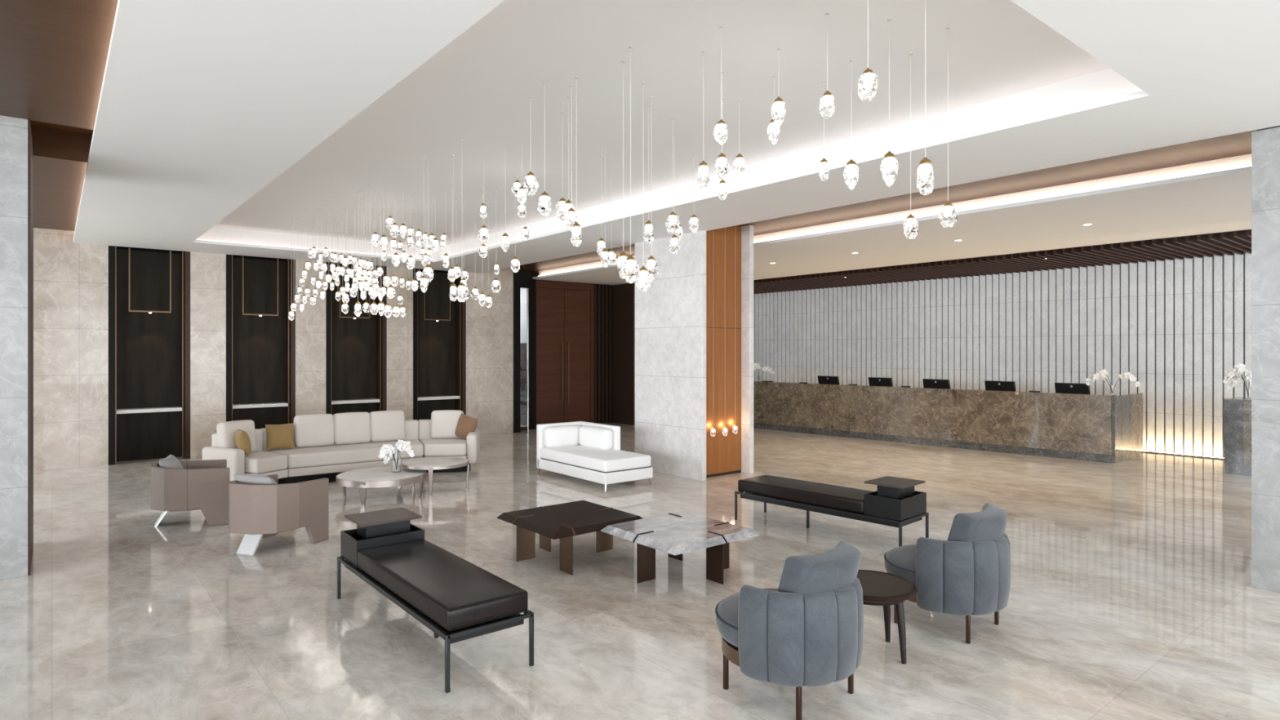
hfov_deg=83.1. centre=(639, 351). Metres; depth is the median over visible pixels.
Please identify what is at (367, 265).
crystal pendant light
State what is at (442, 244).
crystal pendant light
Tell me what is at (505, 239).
crystal pendant light
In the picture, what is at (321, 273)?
crystal pendant light
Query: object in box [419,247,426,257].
crystal pendant light
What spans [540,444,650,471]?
seat cushion
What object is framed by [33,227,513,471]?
wall
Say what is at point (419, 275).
crystal pendant light
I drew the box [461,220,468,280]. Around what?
crystal pendant light
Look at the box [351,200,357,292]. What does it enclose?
crystal pendant light
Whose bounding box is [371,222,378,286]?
crystal pendant light
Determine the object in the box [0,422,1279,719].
floor
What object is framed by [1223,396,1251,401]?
countertop
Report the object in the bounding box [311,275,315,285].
crystal pendant light
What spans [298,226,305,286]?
crystal pendant light
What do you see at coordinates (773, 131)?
crystal pendant light
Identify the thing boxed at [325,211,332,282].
crystal pendant light
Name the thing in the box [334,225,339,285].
crystal pendant light
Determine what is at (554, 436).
cushion
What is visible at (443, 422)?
cushion
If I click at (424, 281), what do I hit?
crystal pendant light
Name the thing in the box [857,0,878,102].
crystal pendant light
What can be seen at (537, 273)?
wall
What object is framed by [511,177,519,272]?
crystal pendant light
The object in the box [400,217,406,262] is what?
crystal pendant light
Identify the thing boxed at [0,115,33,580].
column
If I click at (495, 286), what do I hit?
crystal pendant light
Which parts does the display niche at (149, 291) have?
hanging frame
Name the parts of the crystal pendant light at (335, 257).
lamp shade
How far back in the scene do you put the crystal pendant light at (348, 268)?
11.23 m
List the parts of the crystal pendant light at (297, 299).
lamp shade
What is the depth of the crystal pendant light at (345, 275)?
9.81 m
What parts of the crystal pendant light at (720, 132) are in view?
lamp shade, cord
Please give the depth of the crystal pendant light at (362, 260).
10.07 m
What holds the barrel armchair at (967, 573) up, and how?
on the floor
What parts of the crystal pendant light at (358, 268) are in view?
lamp shade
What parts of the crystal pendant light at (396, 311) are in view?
lamp shade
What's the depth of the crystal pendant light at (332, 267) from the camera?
11.18 m
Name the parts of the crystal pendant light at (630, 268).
lamp shade, cord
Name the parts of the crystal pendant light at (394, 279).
lamp shade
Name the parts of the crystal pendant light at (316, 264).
lamp shade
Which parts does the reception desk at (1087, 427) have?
panel, panel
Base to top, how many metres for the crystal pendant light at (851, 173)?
0.871 m
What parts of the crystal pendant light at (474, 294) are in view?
lamp shade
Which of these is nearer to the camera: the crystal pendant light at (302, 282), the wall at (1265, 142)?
the wall at (1265, 142)
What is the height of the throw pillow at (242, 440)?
0.315 m
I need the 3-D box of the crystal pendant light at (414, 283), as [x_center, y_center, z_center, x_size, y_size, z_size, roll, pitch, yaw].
[-3.201,-1.407,10.259,0.096,1.107,0.102,0,0,-18]
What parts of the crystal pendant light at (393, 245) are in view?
lamp shade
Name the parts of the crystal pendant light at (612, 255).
lamp shade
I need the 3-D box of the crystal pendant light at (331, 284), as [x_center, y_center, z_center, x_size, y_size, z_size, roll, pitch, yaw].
[-4.566,-1.431,10.703,0.062,1.059,0.066,0,0,-39]
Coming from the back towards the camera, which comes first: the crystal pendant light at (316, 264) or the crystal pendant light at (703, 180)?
the crystal pendant light at (316, 264)
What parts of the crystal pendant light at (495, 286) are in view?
lamp shade, cord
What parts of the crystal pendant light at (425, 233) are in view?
lamp shade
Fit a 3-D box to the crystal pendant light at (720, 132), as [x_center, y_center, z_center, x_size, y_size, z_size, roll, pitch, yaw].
[0.488,-1.604,4.360,0.085,0.712,0.081,0,0,-39]
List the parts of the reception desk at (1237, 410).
panel, panel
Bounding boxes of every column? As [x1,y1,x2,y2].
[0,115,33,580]
[635,225,753,481]
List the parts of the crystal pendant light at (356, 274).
cord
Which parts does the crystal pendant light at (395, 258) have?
lamp shade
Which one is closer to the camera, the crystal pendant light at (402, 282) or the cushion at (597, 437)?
the cushion at (597, 437)
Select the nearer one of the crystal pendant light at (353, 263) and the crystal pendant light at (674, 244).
the crystal pendant light at (674, 244)
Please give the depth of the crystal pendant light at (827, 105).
4.17 m
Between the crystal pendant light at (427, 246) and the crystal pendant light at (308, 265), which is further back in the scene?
the crystal pendant light at (308, 265)
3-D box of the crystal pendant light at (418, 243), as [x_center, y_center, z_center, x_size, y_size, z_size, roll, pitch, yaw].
[-3.517,-1.784,11.469,0.086,0.351,0.086,0,0,-39]
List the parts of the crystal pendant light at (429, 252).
lamp shade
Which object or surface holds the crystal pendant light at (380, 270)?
hanging from the ceiling at (224, 121)
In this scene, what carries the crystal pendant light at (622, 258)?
hanging from the ceiling at (224, 121)
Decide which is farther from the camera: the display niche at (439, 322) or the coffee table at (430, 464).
the display niche at (439, 322)
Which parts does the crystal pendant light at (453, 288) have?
lamp shade, cord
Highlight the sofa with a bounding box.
[202,409,479,484]
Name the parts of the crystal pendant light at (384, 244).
lamp shade, cord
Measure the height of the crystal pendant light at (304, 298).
1.270 m
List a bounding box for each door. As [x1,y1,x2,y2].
[520,288,528,431]
[536,280,593,425]
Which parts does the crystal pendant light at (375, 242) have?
lamp shade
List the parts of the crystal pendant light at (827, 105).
lamp shade, cord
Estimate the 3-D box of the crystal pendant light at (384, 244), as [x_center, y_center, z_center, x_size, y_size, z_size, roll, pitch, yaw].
[-3.003,-1.575,8.475,0.087,0.770,0.081,0,0,-39]
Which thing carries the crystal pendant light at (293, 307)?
hanging from the ceiling at (224, 121)
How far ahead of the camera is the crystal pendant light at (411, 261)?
9.25 m
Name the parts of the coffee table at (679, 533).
leg, leg, leg, leg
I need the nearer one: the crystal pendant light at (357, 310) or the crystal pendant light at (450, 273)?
the crystal pendant light at (450, 273)
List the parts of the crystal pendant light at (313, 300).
lamp shade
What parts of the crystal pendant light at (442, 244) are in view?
lamp shade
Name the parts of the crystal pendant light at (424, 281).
lamp shade, cord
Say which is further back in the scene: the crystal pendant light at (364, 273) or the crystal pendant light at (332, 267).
the crystal pendant light at (332, 267)
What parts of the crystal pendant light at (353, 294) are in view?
lamp shade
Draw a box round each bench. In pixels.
[337,506,533,693]
[734,475,928,546]
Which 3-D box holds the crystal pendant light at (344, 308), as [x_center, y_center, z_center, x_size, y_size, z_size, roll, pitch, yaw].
[-4.578,-1.270,11.209,0.106,1.380,0.100,0,0,-39]
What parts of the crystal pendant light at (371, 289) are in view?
lamp shade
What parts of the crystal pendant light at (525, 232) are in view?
lamp shade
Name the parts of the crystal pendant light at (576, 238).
lamp shade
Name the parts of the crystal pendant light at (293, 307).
lamp shade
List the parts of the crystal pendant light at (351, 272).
lamp shade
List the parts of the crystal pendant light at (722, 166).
cord, lamp shade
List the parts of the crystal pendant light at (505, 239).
lamp shade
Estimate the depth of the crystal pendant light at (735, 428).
10.53 m
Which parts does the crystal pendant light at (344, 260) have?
lamp shade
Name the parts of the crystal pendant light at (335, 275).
lamp shade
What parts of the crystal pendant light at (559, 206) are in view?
lamp shade, cord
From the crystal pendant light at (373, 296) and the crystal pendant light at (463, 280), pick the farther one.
the crystal pendant light at (373, 296)
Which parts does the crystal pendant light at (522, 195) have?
lamp shade, cord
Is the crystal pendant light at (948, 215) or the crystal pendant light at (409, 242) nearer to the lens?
the crystal pendant light at (948, 215)
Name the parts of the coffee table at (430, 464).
leg, leg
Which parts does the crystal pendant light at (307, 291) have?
lamp shade, cord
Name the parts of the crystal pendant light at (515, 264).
lamp shade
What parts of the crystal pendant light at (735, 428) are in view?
cord, lamp shade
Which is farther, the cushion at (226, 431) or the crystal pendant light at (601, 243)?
the cushion at (226, 431)
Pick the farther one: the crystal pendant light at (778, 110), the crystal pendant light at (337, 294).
the crystal pendant light at (337, 294)
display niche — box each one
[108,245,190,465]
[226,254,295,429]
[325,262,386,414]
[413,268,466,420]
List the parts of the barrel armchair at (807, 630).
leg, frame, leg, leg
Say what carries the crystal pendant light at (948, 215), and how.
hanging from the ceiling at (224, 121)
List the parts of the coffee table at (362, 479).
leg, leg, leg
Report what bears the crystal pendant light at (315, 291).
hanging from the ceiling at (224, 121)
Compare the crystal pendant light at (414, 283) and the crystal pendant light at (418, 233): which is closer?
the crystal pendant light at (414, 283)
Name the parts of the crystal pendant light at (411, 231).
lamp shade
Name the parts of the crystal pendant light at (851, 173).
lamp shade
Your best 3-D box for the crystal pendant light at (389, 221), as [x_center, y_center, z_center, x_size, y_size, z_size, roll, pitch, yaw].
[-3.371,-1.804,9.745,0.113,0.313,0.118,0,0,-39]
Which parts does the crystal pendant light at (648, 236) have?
lamp shade, cord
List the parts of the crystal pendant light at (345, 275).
lamp shade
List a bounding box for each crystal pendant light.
[288,223,294,320]
[290,213,297,311]
[294,218,300,302]
[296,285,302,295]
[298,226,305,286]
[299,211,304,311]
[301,269,306,278]
[302,294,306,303]
[304,221,310,297]
[305,220,311,270]
[307,225,312,258]
[309,215,315,305]
[311,246,316,257]
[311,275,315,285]
[312,220,317,297]
[313,217,318,271]
[315,208,321,288]
[316,259,322,268]
[318,219,323,262]
[319,213,323,279]
[320,207,325,299]
[320,216,327,271]
[322,224,328,289]
[323,247,328,257]
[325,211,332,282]
[328,252,333,262]
[329,218,334,290]
[329,224,335,273]
[331,218,338,262]
[331,220,338,279]
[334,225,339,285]
[335,265,340,275]
[335,290,340,301]
[338,253,343,263]
[339,216,345,295]
[340,217,345,275]
[341,302,348,314]
[342,213,348,266]
[342,227,349,303]
[344,203,350,292]
[344,207,349,282]
[346,225,350,276]
[347,227,352,263]
[349,212,354,278]
[349,226,356,297]
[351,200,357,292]
[351,256,357,266]
[352,275,357,284]
[354,192,361,316]
[355,191,362,275]
[355,217,360,279]
[358,190,364,291]
[360,196,364,282]
[360,198,366,299]
[361,203,367,279]
[361,210,365,268]
[362,301,369,312]
[363,186,369,291]
[364,194,372,284]
[364,207,370,270]
[367,200,372,277]
[368,183,373,295]
[368,260,373,270]
[369,218,376,299]
[369,220,377,315]
[370,191,379,246]
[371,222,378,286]
[372,268,378,278]
[373,204,379,293]
[377,197,383,276]
[377,200,384,315]
[377,210,382,301]
[380,184,387,249]
[380,208,386,296]
[380,250,386,261]
[382,217,390,286]
[383,195,392,317]
[385,205,394,229]
[386,213,395,298]
[390,191,399,237]
[390,205,396,251]
[391,198,399,266]
[391,220,398,286]
[392,218,399,317]
[395,220,404,253]
[396,294,403,304]
[399,237,404,288]
[400,189,407,238]
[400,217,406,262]
[400,305,405,317]
[404,213,413,248]
[405,248,411,289]
[406,198,415,269]
[407,220,413,237]
[411,213,417,291]
[415,229,422,241]
[415,269,422,280]
[416,240,421,249]
[419,155,428,293]
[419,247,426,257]
[421,162,434,282]
[421,204,430,266]
[422,205,427,245]
[424,202,431,248]
[426,200,435,247]
[426,220,432,259]
[431,197,438,251]
[440,229,445,248]
[440,233,447,243]
[442,191,448,267]
[447,184,456,282]
[448,155,457,301]
[453,198,461,278]
[455,140,468,302]
[460,204,466,285]
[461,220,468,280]
[470,205,479,300]
[477,162,488,243]
[478,189,485,306]
[478,198,487,257]
[480,203,487,218]
[484,205,492,307]
[490,191,501,293]
[493,220,499,275]
[501,147,509,252]
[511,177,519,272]
[511,179,521,196]
[517,140,526,205]
[517,204,526,218]
[520,202,529,240]
[523,96,538,195]
[537,82,551,217]
[555,111,566,220]
[563,97,574,217]
[564,84,577,230]
[570,75,582,246]
[596,155,604,256]
[600,147,609,267]
[608,177,616,265]
[616,60,626,279]
[622,45,639,283]
[635,82,652,291]
[643,103,653,243]
[644,96,657,279]
[665,118,679,233]
[669,133,680,254]
[675,175,682,239]
[688,155,698,232]
[697,50,710,189]
[710,229,715,436]
[713,26,727,145]
[715,71,729,178]
[718,97,727,199]
[721,426,728,435]
[732,225,738,433]
[733,100,744,177]
[767,75,779,144]
[771,48,786,126]
[818,80,828,181]
[819,12,835,119]
[843,60,858,190]
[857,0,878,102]
[880,18,898,186]
[902,53,918,239]
[916,0,933,195]
[938,26,957,227]
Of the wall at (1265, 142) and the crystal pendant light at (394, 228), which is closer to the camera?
the wall at (1265, 142)
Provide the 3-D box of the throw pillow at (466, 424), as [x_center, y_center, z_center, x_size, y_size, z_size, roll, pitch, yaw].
[-2.695,1.180,11.188,0.435,0.433,0.184,0,0,35]
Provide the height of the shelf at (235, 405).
0.060 m
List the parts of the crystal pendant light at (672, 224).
lamp shade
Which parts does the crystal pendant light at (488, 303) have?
lamp shade, cord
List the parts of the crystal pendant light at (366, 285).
lamp shade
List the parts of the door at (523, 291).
rail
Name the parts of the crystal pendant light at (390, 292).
lamp shade, cord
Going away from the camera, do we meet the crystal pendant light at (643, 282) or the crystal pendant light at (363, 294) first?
the crystal pendant light at (643, 282)
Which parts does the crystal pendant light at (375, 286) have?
lamp shade, cord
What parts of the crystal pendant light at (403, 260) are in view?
lamp shade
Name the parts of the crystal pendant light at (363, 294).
lamp shade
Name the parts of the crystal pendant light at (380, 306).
lamp shade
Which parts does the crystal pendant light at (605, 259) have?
lamp shade, cord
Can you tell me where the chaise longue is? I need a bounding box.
[536,421,653,491]
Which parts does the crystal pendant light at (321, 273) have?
lamp shade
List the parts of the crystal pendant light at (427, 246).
lamp shade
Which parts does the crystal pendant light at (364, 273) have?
lamp shade, cord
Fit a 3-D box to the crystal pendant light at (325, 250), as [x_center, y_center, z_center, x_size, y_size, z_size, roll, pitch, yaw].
[-4.813,-1.700,11.065,0.082,0.519,0.087,0,0,-14]
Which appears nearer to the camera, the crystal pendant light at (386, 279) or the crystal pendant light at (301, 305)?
the crystal pendant light at (301, 305)
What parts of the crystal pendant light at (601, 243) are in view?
lamp shade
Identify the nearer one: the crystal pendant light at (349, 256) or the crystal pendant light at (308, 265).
the crystal pendant light at (308, 265)
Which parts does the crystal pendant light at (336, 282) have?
lamp shade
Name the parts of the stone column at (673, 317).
walnut panel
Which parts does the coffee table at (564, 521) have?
leg, leg, leg, leg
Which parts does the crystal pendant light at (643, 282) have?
lamp shade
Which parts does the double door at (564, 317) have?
pull handle, pull handle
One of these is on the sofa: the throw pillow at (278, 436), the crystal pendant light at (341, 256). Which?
the throw pillow at (278, 436)
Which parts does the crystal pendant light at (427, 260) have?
lamp shade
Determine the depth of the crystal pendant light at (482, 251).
9.25 m
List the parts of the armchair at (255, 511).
leg, panel, panel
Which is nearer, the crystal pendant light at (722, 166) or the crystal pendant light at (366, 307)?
the crystal pendant light at (722, 166)
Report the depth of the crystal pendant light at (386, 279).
10.54 m
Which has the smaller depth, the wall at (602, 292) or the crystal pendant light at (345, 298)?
the crystal pendant light at (345, 298)
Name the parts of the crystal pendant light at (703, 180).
cord, lamp shade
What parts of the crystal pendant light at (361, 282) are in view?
lamp shade, cord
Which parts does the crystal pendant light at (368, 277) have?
lamp shade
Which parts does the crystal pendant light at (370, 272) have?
lamp shade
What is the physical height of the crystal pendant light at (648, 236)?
1.102 m
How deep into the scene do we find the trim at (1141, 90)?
6.11 m
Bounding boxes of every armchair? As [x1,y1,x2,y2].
[151,459,230,527]
[228,474,328,555]
[715,541,863,719]
[884,503,1010,644]
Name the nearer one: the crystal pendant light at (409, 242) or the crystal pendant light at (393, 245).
the crystal pendant light at (393, 245)
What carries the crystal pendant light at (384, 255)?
hanging from the ceiling at (224, 121)
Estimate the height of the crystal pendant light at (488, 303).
1.375 m
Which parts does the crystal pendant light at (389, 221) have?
lamp shade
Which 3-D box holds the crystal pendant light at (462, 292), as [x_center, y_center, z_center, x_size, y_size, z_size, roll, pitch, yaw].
[-1.655,-1.210,6.723,0.116,1.501,0.106,0,0,-21]
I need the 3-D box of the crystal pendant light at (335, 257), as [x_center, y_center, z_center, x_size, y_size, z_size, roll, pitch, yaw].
[-4.518,-1.638,10.713,0.094,0.644,0.090,0,0,-39]
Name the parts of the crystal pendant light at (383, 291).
lamp shade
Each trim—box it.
[195,239,433,259]
[449,89,1142,256]
[541,165,1251,275]
[1142,450,1223,459]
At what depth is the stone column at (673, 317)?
10.53 m
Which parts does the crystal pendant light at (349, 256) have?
lamp shade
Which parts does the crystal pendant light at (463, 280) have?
lamp shade, cord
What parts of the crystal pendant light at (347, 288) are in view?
lamp shade, cord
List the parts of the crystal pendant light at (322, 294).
lamp shade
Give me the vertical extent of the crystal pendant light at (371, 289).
1.307 m
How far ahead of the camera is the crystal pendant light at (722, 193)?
5.58 m
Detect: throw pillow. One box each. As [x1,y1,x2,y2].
[235,429,251,455]
[265,422,294,450]
[454,413,478,439]
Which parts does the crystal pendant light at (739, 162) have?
lamp shade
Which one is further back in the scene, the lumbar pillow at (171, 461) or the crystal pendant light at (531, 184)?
the lumbar pillow at (171, 461)
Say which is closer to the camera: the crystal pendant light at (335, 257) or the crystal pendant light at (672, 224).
the crystal pendant light at (672, 224)
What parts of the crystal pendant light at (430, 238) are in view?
lamp shade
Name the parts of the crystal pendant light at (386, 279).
lamp shade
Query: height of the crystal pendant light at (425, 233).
0.529 m
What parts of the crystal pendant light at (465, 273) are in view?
lamp shade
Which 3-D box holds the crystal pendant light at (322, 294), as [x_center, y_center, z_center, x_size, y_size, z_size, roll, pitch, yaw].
[-4.330,-1.335,9.852,0.068,1.250,0.072,0,0,7]
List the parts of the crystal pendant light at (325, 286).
lamp shade, cord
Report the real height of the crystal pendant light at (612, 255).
0.993 m
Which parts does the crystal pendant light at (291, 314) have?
lamp shade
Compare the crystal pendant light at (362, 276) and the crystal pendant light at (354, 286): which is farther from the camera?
the crystal pendant light at (354, 286)
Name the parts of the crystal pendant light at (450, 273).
lamp shade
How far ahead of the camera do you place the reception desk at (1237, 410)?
10.52 m
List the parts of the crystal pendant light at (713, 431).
lamp shade, cord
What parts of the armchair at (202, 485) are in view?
leg, seat, panel, panel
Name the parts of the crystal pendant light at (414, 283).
lamp shade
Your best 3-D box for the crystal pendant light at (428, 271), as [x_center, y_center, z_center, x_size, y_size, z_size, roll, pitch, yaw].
[-2.199,-1.340,7.498,0.119,1.240,0.111,0,0,-39]
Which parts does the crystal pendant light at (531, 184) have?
lamp shade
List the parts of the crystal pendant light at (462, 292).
lamp shade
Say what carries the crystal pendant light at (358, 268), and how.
hanging from the ceiling at (224, 121)
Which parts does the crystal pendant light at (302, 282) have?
lamp shade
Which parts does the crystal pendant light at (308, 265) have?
lamp shade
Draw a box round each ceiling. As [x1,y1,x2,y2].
[0,0,1256,272]
[72,0,1279,273]
[532,153,1251,284]
[753,229,1251,293]
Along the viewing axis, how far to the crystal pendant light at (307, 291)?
10.90 m
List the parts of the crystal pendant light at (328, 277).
cord, lamp shade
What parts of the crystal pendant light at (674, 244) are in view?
cord, lamp shade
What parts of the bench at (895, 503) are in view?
leg, leg, leg, frame, leg, leg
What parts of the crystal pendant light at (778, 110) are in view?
lamp shade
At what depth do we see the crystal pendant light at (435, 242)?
9.18 m
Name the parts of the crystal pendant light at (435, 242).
lamp shade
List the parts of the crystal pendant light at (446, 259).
lamp shade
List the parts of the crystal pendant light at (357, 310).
lamp shade, cord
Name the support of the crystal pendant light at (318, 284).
hanging from the ceiling at (224, 121)
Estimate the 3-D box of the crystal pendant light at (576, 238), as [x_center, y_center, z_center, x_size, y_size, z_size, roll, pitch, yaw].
[-0.451,-1.353,5.154,0.084,1.213,0.079,0,0,-39]
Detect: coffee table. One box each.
[336,466,426,504]
[401,457,469,495]
[497,500,642,575]
[600,511,759,584]
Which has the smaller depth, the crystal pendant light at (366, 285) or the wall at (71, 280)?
the crystal pendant light at (366, 285)
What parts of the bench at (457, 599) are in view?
leg, frame, leg, leg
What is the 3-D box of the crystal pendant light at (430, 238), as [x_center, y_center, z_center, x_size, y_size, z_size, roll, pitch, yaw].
[-2.704,-1.659,9.376,0.113,0.602,0.103,0,0,-13]
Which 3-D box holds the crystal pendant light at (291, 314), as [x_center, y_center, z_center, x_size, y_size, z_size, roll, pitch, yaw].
[-5.370,-1.216,11.118,0.092,1.487,0.096,0,0,-39]
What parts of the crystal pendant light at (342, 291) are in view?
lamp shade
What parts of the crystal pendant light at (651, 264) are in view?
lamp shade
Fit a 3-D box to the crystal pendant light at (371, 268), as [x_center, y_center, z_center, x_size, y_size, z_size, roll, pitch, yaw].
[-4.269,-1.619,11.441,0.084,0.681,0.090,0,0,-6]
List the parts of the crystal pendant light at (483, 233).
lamp shade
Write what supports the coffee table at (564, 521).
on the floor
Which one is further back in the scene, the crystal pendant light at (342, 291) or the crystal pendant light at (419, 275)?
the crystal pendant light at (419, 275)
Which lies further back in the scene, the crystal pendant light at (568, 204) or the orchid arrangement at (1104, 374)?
the orchid arrangement at (1104, 374)
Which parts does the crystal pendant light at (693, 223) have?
lamp shade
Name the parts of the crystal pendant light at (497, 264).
lamp shade, cord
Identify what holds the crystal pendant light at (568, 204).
hanging from the ceiling at (224, 121)
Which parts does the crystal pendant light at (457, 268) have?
cord, lamp shade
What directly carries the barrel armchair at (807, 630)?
on the floor
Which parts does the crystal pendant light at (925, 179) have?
lamp shade, cord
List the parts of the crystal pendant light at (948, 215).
lamp shade, cord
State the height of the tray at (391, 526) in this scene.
0.296 m
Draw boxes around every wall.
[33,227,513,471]
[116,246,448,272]
[513,267,536,432]
[536,271,591,289]
[591,283,611,423]
[611,282,635,425]
[753,251,1251,457]
[1251,125,1279,592]
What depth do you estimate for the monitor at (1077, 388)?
12.36 m
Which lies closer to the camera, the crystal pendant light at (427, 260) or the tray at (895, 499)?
the tray at (895, 499)
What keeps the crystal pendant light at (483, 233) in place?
hanging from the ceiling at (224, 121)
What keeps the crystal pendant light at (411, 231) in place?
hanging from the ceiling at (224, 121)
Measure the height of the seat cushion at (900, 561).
0.160 m
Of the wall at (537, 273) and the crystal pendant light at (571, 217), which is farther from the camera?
the wall at (537, 273)
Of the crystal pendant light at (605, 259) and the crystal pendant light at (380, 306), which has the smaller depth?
the crystal pendant light at (605, 259)
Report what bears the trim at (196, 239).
attached to the ceiling at (224, 121)
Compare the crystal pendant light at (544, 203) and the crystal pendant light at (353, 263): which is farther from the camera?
the crystal pendant light at (353, 263)
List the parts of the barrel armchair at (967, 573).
leg, frame, leg, leg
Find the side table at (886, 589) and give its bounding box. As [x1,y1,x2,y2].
[856,569,917,664]
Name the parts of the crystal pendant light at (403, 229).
lamp shade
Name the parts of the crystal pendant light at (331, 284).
lamp shade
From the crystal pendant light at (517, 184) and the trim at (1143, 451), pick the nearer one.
the crystal pendant light at (517, 184)
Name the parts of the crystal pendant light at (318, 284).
lamp shade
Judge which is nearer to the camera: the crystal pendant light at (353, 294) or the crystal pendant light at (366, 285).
the crystal pendant light at (366, 285)
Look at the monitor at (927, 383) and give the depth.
14.11 m
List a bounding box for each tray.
[340,506,424,567]
[863,475,926,520]
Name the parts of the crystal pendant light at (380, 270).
cord, lamp shade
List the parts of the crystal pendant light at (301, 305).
lamp shade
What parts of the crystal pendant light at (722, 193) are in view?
lamp shade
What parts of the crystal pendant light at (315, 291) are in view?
lamp shade, cord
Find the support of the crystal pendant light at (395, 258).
hanging from the ceiling at (224, 121)
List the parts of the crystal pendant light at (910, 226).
lamp shade, cord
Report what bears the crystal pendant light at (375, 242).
hanging from the ceiling at (224, 121)
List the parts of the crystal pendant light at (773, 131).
lamp shade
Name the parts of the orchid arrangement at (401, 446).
flower, flower, flower, flower, flower, flower, flower, flower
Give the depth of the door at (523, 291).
16.44 m
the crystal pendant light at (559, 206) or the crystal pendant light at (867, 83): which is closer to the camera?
the crystal pendant light at (867, 83)
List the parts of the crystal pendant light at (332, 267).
lamp shade, cord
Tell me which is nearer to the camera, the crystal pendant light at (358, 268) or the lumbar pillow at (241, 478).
the lumbar pillow at (241, 478)
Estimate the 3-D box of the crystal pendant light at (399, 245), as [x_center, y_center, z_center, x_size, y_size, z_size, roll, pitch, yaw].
[-3.602,-1.720,10.830,0.116,0.480,0.106,0,0,-22]
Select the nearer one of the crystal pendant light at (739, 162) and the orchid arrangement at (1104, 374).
the crystal pendant light at (739, 162)
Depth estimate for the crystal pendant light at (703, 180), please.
4.70 m
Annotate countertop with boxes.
[753,381,1116,396]
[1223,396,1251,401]
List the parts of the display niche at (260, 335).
hanging frame, frame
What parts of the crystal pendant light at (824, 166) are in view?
lamp shade, cord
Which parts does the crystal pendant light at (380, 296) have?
lamp shade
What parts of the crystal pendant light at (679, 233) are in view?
lamp shade, cord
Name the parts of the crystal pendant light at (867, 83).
lamp shade, cord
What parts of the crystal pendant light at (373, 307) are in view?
lamp shade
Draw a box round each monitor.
[817,375,839,384]
[868,377,893,386]
[922,378,950,388]
[984,380,1016,391]
[1054,382,1090,393]
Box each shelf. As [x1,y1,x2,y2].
[116,406,182,413]
[232,402,288,408]
[331,398,379,404]
[417,395,459,400]
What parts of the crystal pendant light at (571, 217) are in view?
lamp shade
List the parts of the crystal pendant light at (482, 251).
lamp shade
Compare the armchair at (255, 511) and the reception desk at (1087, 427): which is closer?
the armchair at (255, 511)
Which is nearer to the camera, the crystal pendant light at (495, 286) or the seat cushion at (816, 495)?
the seat cushion at (816, 495)
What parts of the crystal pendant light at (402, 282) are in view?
lamp shade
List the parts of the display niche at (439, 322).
panel, hanging frame, frame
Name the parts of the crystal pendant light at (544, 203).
lamp shade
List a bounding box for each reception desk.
[753,381,1142,463]
[1223,396,1251,475]
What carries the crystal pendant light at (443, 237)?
hanging from the ceiling at (224, 121)
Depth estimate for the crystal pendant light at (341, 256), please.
10.53 m
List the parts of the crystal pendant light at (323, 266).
lamp shade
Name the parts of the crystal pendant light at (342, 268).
lamp shade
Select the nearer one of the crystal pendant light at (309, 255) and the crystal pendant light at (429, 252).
the crystal pendant light at (429, 252)
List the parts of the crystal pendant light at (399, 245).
lamp shade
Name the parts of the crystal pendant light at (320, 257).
lamp shade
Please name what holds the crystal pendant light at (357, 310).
hanging from the ceiling at (224, 121)
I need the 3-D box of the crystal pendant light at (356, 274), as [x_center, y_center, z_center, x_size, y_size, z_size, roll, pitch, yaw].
[-4.150,-1.507,10.655,0.087,0.906,0.095,0,0,10]
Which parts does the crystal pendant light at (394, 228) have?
cord, lamp shade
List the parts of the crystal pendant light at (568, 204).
lamp shade, cord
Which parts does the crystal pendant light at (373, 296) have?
lamp shade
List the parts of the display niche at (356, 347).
hanging frame, trim, frame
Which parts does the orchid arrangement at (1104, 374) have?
flower, flower, flower, flower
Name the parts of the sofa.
arm, backrest, seat, backrest, seat, backrest, seat, arm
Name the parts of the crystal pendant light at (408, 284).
lamp shade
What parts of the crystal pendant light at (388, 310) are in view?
lamp shade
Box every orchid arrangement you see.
[377,440,414,471]
[753,362,774,381]
[1085,368,1139,395]
[1222,363,1251,399]
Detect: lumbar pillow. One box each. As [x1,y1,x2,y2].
[159,454,183,468]
[233,474,277,484]
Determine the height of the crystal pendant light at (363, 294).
1.299 m
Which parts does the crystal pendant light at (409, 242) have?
lamp shade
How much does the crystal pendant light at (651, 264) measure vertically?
1.405 m
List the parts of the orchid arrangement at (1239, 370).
flower, flower, flower, flower, flower, flower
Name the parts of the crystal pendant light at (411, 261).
lamp shade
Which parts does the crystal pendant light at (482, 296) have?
lamp shade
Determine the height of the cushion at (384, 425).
0.468 m
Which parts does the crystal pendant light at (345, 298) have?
lamp shade, cord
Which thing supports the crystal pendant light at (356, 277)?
hanging from the ceiling at (224, 121)
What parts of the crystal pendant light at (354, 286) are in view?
lamp shade, cord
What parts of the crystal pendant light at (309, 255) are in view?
lamp shade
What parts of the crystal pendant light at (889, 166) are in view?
lamp shade, cord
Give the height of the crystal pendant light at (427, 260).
0.833 m
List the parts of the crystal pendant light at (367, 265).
lamp shade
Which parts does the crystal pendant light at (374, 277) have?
lamp shade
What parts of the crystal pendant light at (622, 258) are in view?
lamp shade, cord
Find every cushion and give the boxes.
[216,419,256,452]
[293,413,334,447]
[333,412,370,444]
[357,539,528,631]
[368,410,405,441]
[431,409,463,438]
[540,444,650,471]
[543,425,581,448]
[578,426,613,449]
[715,587,777,647]
[737,475,872,513]
[884,544,915,586]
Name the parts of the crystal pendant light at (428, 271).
lamp shade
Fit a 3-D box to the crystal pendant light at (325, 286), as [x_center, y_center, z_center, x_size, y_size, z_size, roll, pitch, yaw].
[-4.860,-1.454,11.146,0.082,1.013,0.078,0,0,-39]

